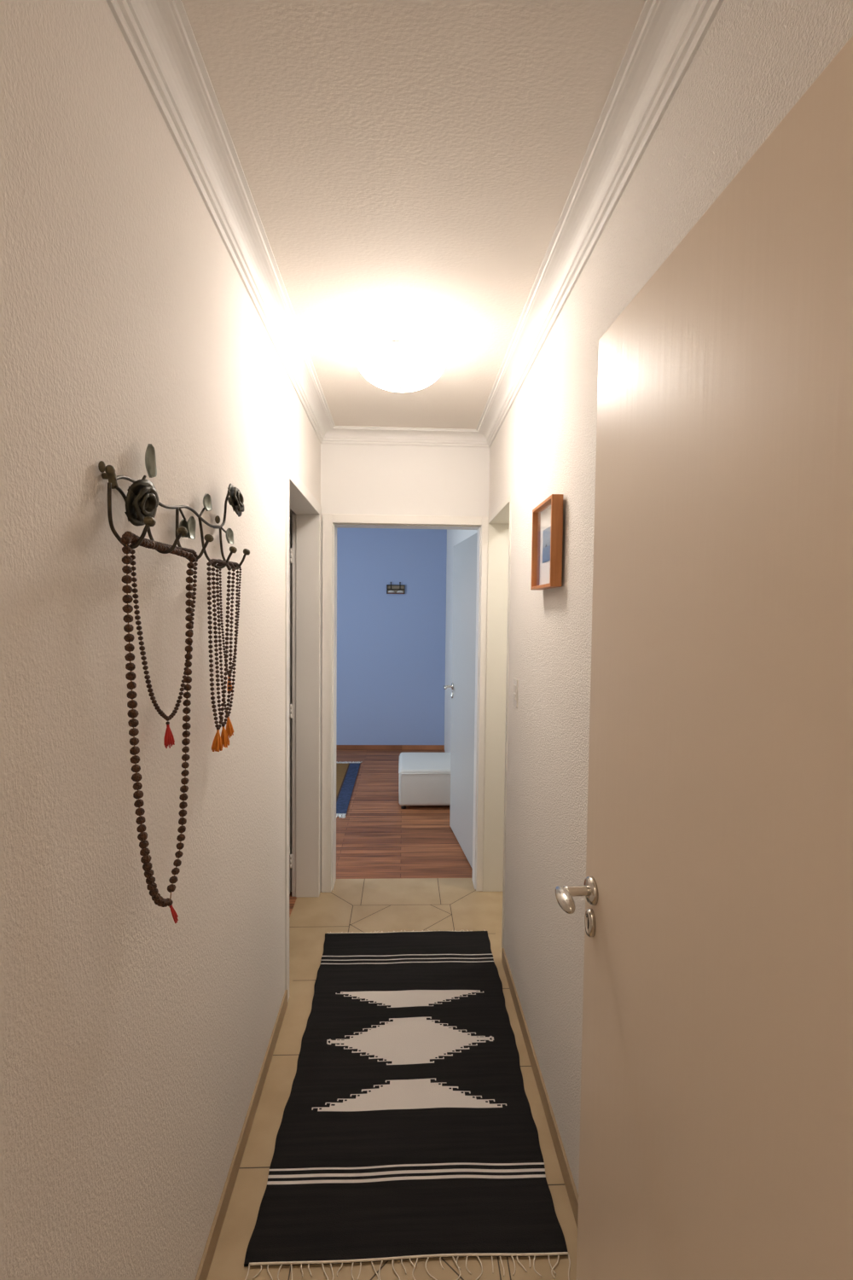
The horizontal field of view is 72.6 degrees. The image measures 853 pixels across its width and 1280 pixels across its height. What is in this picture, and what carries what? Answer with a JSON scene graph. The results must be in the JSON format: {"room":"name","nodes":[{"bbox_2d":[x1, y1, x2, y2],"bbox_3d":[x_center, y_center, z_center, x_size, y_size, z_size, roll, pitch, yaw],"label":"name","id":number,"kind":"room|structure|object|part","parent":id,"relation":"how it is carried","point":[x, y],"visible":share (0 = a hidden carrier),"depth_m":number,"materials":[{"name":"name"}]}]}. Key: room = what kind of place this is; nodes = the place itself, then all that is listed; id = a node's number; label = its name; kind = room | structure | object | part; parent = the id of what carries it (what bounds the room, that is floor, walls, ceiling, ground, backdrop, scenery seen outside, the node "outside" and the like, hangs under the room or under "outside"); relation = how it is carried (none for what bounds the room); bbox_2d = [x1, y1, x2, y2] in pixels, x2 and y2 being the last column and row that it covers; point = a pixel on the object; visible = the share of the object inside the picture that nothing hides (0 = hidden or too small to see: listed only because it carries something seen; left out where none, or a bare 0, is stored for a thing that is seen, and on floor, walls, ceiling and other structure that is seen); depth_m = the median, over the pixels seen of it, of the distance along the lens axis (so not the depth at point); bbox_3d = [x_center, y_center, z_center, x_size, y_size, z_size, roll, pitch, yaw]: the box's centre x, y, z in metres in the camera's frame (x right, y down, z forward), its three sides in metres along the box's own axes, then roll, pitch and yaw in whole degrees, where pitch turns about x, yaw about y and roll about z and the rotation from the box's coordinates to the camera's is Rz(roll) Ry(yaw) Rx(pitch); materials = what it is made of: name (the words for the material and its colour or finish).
{"room":"home hallway","nodes":[
{"label":"home hallway","id":0,"kind":"room"},
{"bbox_2d":[0,0,320,1279],"bbox_3d":[-0.572,0.247,1.020,0.120,2.625,4.560,1,3,-2],"label":"wall","id":1,"kind":"structure","parent":0,"point":[134,1040],"depth_m":0.96,"materials":[{"name":"white paint"}]},
{"bbox_2d":[98,443,250,570],"bbox_3d":[-0.475,-0.266,1.201,0.079,0.224,0.640,1,3,-2],"label":"coat rack","id":2,"kind":"object","parent":1,"relation":"attached to","point":[142,500],"visible":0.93,"depth_m":1.02,"materials":[{"name":"metal"}]},
{"bbox_3d":[-0.434,-0.186,0.910,0.018,0.016,0.018,1,3,-2],"label":"knob","id":3,"kind":"part","parent":2,"relation":"part of","materials":[{"name":"gold metal"}]},
{"bbox_2d":[120,530,196,923],"bbox_3d":[-0.461,0.176,1.013,0.028,0.694,0.288,1,3,-2],"label":"necklace","id":4,"kind":"object","parent":2,"relation":"hanging from","point":[128,537],"visible":0.98,"depth_m":0.94,"materials":[{"name":"brown wood"}]},
{"bbox_2d":[129,537,197,748],"bbox_3d":[-0.474,0.009,1.072,0.019,0.378,0.301,1,3,-2],"label":"necklace","id":5,"kind":"object","parent":2,"relation":"hanging from","point":[169,740],"visible":0.77,"depth_m":1.02,"materials":[{"name":"brown wood"}]},
{"bbox_3d":[-0.475,-0.015,1.072,0.005,0.323,0.297,1,3,-2],"label":"cord","id":6,"kind":"part","parent":5,"relation":"part of","materials":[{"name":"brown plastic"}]},
{"bbox_3d":[-0.491,-0.290,1.187,0.022,0.146,0.574,1,3,-2],"label":"rail","id":7,"kind":"part","parent":2,"relation":"part of","materials":[{"name":"metal"}]},
{"bbox_3d":[-0.496,-0.256,1.179,0.005,0.023,0.034,1,3,-2],"label":"stem","id":8,"kind":"part","parent":2,"relation":"part of","materials":[{"name":"metal"}]},
{"bbox_3d":[-0.441,-0.196,1.048,0.018,0.018,0.019,1,3,-2],"label":"knob","id":9,"kind":"part","parent":2,"relation":"part of","materials":[{"name":"gold metal"}]},
{"bbox_3d":[-0.447,-0.209,1.192,0.018,0.017,0.018,1,3,-2],"label":"knob","id":10,"kind":"part","parent":2,"relation":"part of","materials":[{"name":"gold metal"}]},
{"bbox_2d":[206,558,231,751],"bbox_3d":[-0.464,0.035,1.311,0.024,0.429,0.163,1,3,-2],"label":"necklace","id":11,"kind":"object","parent":2,"relation":"hanging from","point":[217,746],"visible":1,"depth_m":1.28,"materials":[{"name":"brown wood"}]},
{"bbox_3d":[-0.466,0.010,1.311,0.005,0.373,0.159,1,3,-2],"label":"cord","id":12,"kind":"part","parent":11,"relation":"part of","materials":[{"name":"brown plastic"}]},
{"bbox_2d":[211,558,235,747],"bbox_3d":[-0.476,0.033,1.372,0.021,0.444,0.174,1,3,0],"label":"necklace","id":13,"kind":"object","parent":2,"relation":"hanging from","point":[224,738],"visible":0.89,"depth_m":1.36,"materials":[{"name":"brown wood"}]},
{"bbox_3d":[-0.477,0.007,1.370,0.004,0.384,0.166,1,3,-2],"label":"cord","id":14,"kind":"part","parent":13,"relation":"part of","materials":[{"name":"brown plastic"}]},
{"bbox_2d":[215,561,238,738],"bbox_3d":[-0.486,0.024,1.427,0.019,0.437,0.177,1,3,-2],"label":"necklace","id":15,"kind":"object","parent":2,"relation":"hanging from","point":[229,730],"visible":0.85,"depth_m":1.43,"materials":[{"name":"brown wood"}]},
{"bbox_2d":[218,560,241,691],"bbox_3d":[-0.496,-0.036,1.476,0.012,0.330,0.181,1,3,-2],"label":"necklace","id":16,"kind":"object","parent":2,"relation":"hanging from","point":[236,563],"visible":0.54,"depth_m":1.44,"materials":[{"name":"brown wood"}]},
{"bbox_3d":[-0.453,-0.211,1.358,0.017,0.016,0.018,1,3,-2],"label":"knob","id":17,"kind":"part","parent":2,"relation":"part of","materials":[{"name":"gold metal"}]},
{"bbox_3d":[-0.460,-0.225,1.484,0.017,0.016,0.019,1,3,-2],"label":"knob","id":18,"kind":"part","parent":2,"relation":"part of","materials":[{"name":"gold metal"}]},
{"bbox_2d":[194,989,287,1279],"bbox_3d":[-0.502,1.547,0.593,0.009,0.066,3.585,1,3,-2],"label":"baseboard","id":19,"kind":"structure","parent":1,"relation":"attached to","point":[205,1265],"depth_m":1.67,"materials":[{"name":"beige tile"}]},
{"bbox_2d":[285,460,511,1000],"bbox_3d":[-0.111,0.376,2.925,1.251,2.205,1.147,1,3,-2],"label":"door frame","id":20,"kind":"structure","parent":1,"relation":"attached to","point":[307,520],"depth_m":3.28,"materials":[{"name":"white wood"}]},
{"bbox_2d":[105,0,723,447],"bbox_3d":[-0.024,-1.024,0.985,0.950,0.071,4.560,1,3,-2],"label":"crown molding","id":21,"kind":"structure","parent":1,"relation":"attached to","point":[667,35],"depth_m":1.30,"materials":[{"name":"white paint"}]},
{"bbox_2d":[289,443,489,891],"bbox_3d":[-1.164,0.135,3.355,3.350,2.625,0.160,1,3,-2],"label":"wall","id":22,"kind":"structure","parent":0,"point":[356,479],"depth_m":3.27,"materials":[{"name":"white paint"}]},
{"bbox_2d":[289,516,293,894],"bbox_3d":[-1.152,0.379,3.243,0.810,2.132,0.040,1,3,-2],"label":"door","id":23,"kind":"structure","parent":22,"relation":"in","point":[291,549],"depth_m":3.25,"materials":[{"name":"white wood"}]},
{"bbox_2d":[336,527,447,744],"bbox_3d":[-1.321,-0.024,6.858,3.320,2.625,0.100,1,3,-2],"label":"wall","id":24,"kind":"structure","parent":0,"point":[391,648],"depth_m":6.84,"materials":[{"name":"blue paint"}]},
{"bbox_2d":[336,744,444,749],"bbox_3d":[-1.340,1.265,6.860,3.105,0.050,0.012,1,3,-2],"label":"baseboard","id":25,"kind":"structure","parent":24,"relation":"attached to","point":[338,747],"depth_m":6.89,"materials":[{"name":"red laminate"}]},
{"bbox_2d":[386,581,405,593],"bbox_3d":[-0.360,-0.610,6.807,0.212,0.140,0.027,1,3,-2],"label":"wall rack","id":26,"kind":"object","parent":24,"relation":"attached to","point":[391,589],"visible":1,"depth_m":6.80,"materials":[{"name":"brown metal"}]},
{"bbox_3d":[-0.361,-0.548,6.808,0.208,0.014,0.014,1,3,-2],"label":"rail","id":27,"kind":"part","parent":26,"relation":"part of","materials":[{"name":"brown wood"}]},
{"bbox_3d":[-0.360,-0.616,6.805,0.208,0.061,0.014,1,3,-2],"label":"rail","id":28,"kind":"part","parent":26,"relation":"part of","materials":[{"name":"metal"}]},
{"bbox_2d":[206,749,577,1279],"bbox_3d":[-1.167,1.500,2.876,3.330,0.060,8.200,1,3,-2],"label":"floor","id":29,"kind":"structure","parent":0,"point":[354,905],"depth_m":2.99,"materials":[{"name":"beige tile"}]},
{"bbox_2d":[336,761,362,818],"bbox_3d":[-1.324,1.351,5.403,1.332,0.012,1.743,1,3,-2],"label":"area rug","id":30,"kind":"object","parent":29,"relation":"on","point":[346,772],"visible":0.1,"depth_m":5.48,"materials":[{"name":"blue fabric"}]},
{"bbox_2d":[244,929,570,1279],"bbox_3d":[-0.069,1.508,2.174,0.826,0.011,1.573,1,3,-2],"label":"woven rug","id":31,"kind":"object","parent":29,"relation":"on","point":[408,1130],"visible":1,"depth_m":1.83,"materials":[{"name":"black fabric"}]},
{"bbox_2d":[398,752,450,808],"bbox_3d":[0.015,1.217,5.072,0.518,0.336,0.626,1,3,-2],"label":"ottoman","id":32,"kind":"object","parent":29,"relation":"on","point":[424,779],"visible":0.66,"depth_m":4.77,"materials":[{"name":"white leather"}]},
{"bbox_2d":[181,0,645,429],"bbox_3d":[-0.016,-1.090,0.992,1.270,0.060,4.580,1,3,-2],"label":"ceiling","id":33,"kind":"structure","parent":0,"point":[414,165],"depth_m":1.28,"materials":[{"name":"white paint"}]},
{"bbox_2d":[356,329,445,392],"bbox_3d":[-0.094,-1.018,2.151,0.331,0.189,0.336,1,3,-2],"label":"ceiling light","id":34,"kind":"object","parent":33,"relation":"attached to","point":[400,363],"visible":1,"depth_m":2.08,"materials":[{"name":"white glass"}]},
{"bbox_3d":[-0.094,-1.102,2.150,0.156,0.022,0.156,1,3,-2],"label":"mounting plate","id":35,"kind":"part","parent":34,"relation":"part of","materials":[{"name":"white paint"}]},
{"bbox_2d":[444,0,852,1193],"bbox_3d":[0.440,0.176,2.831,0.150,2.625,8.100,1,3,-2],"label":"wall","id":36,"kind":"structure","parent":0,"point":[756,59],"depth_m":1.63,"materials":[{"name":"white paint"}]},
{"bbox_2d":[442,532,477,868],"bbox_3d":[0.226,0.375,3.951,0.110,2.107,0.815,0,3,-9],"label":"door","id":37,"kind":"structure","parent":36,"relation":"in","point":[462,686],"depth_m":3.93,"materials":[{"name":"white wood"}]},
{"bbox_2d":[513,677,518,708],"bbox_3d":[0.375,0.223,2.455,0.010,0.120,0.074,1,3,-2],"label":"light switch","id":38,"kind":"object","parent":36,"relation":"attached to","point":[515,681],"visible":1,"depth_m":2.44,"materials":[{"name":"beige plastic"}]},
{"bbox_2d":[501,948,578,1227],"bbox_3d":[0.432,1.550,0.770,0.009,0.066,3.862,1,3,-2],"label":"baseboard","id":39,"kind":"structure","parent":36,"relation":"attached to","point":[563,1161],"depth_m":1.88,"materials":[{"name":"beige tile"}]},
{"bbox_2d":[530,494,564,590],"bbox_3d":[0.388,-0.303,1.865,0.042,0.274,0.265,1,3,-2],"label":"picture frame","id":40,"kind":"object","parent":36,"relation":"attached to","point":[547,538],"visible":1,"depth_m":1.87,"materials":[{"name":"orange wood"}]},
{"bbox_2d":[542,526,551,563],"bbox_3d":[0.393,-0.308,1.863,0.001,0.108,0.164,1,3,-2],"label":"print","id":41,"kind":"object","parent":40,"relation":"attached to","point":[546,530],"depth_m":1.89,"materials":[{"name":"blue paper"}]},
{"bbox_2d":[555,35,852,1279],"bbox_3d":[0.330,0.513,0.733,0.113,2.123,0.820,0,3,-6],"label":"door","id":42,"kind":"structure","parent":36,"relation":"in","point":[717,1108],"depth_m":0.69,"materials":[{"name":"beige wood"}]},
{"bbox_3d":[0.255,0.478,1.073,0.028,0.030,0.080,1,3,-2],"label":"lever","id":43,"kind":"part","parent":42,"relation":"part of","materials":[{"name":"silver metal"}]},
{"bbox_3d":[0.284,0.475,1.099,0.048,0.019,0.019,0,3,-5],"label":"handle stem","id":44,"kind":"part","parent":42,"relation":"part of","materials":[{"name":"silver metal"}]},
{"bbox_3d":[0.311,0.538,1.105,0.010,0.053,0.033,0,3,-5],"label":"keyhole plate","id":45,"kind":"part","parent":42,"relation":"part of","materials":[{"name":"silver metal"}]},
{"bbox_3d":[0.311,0.475,1.102,0.011,0.051,0.051,0,3,-5],"label":"handle","id":46,"kind":"part","parent":42,"relation":"part of","materials":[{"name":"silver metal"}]}
]}

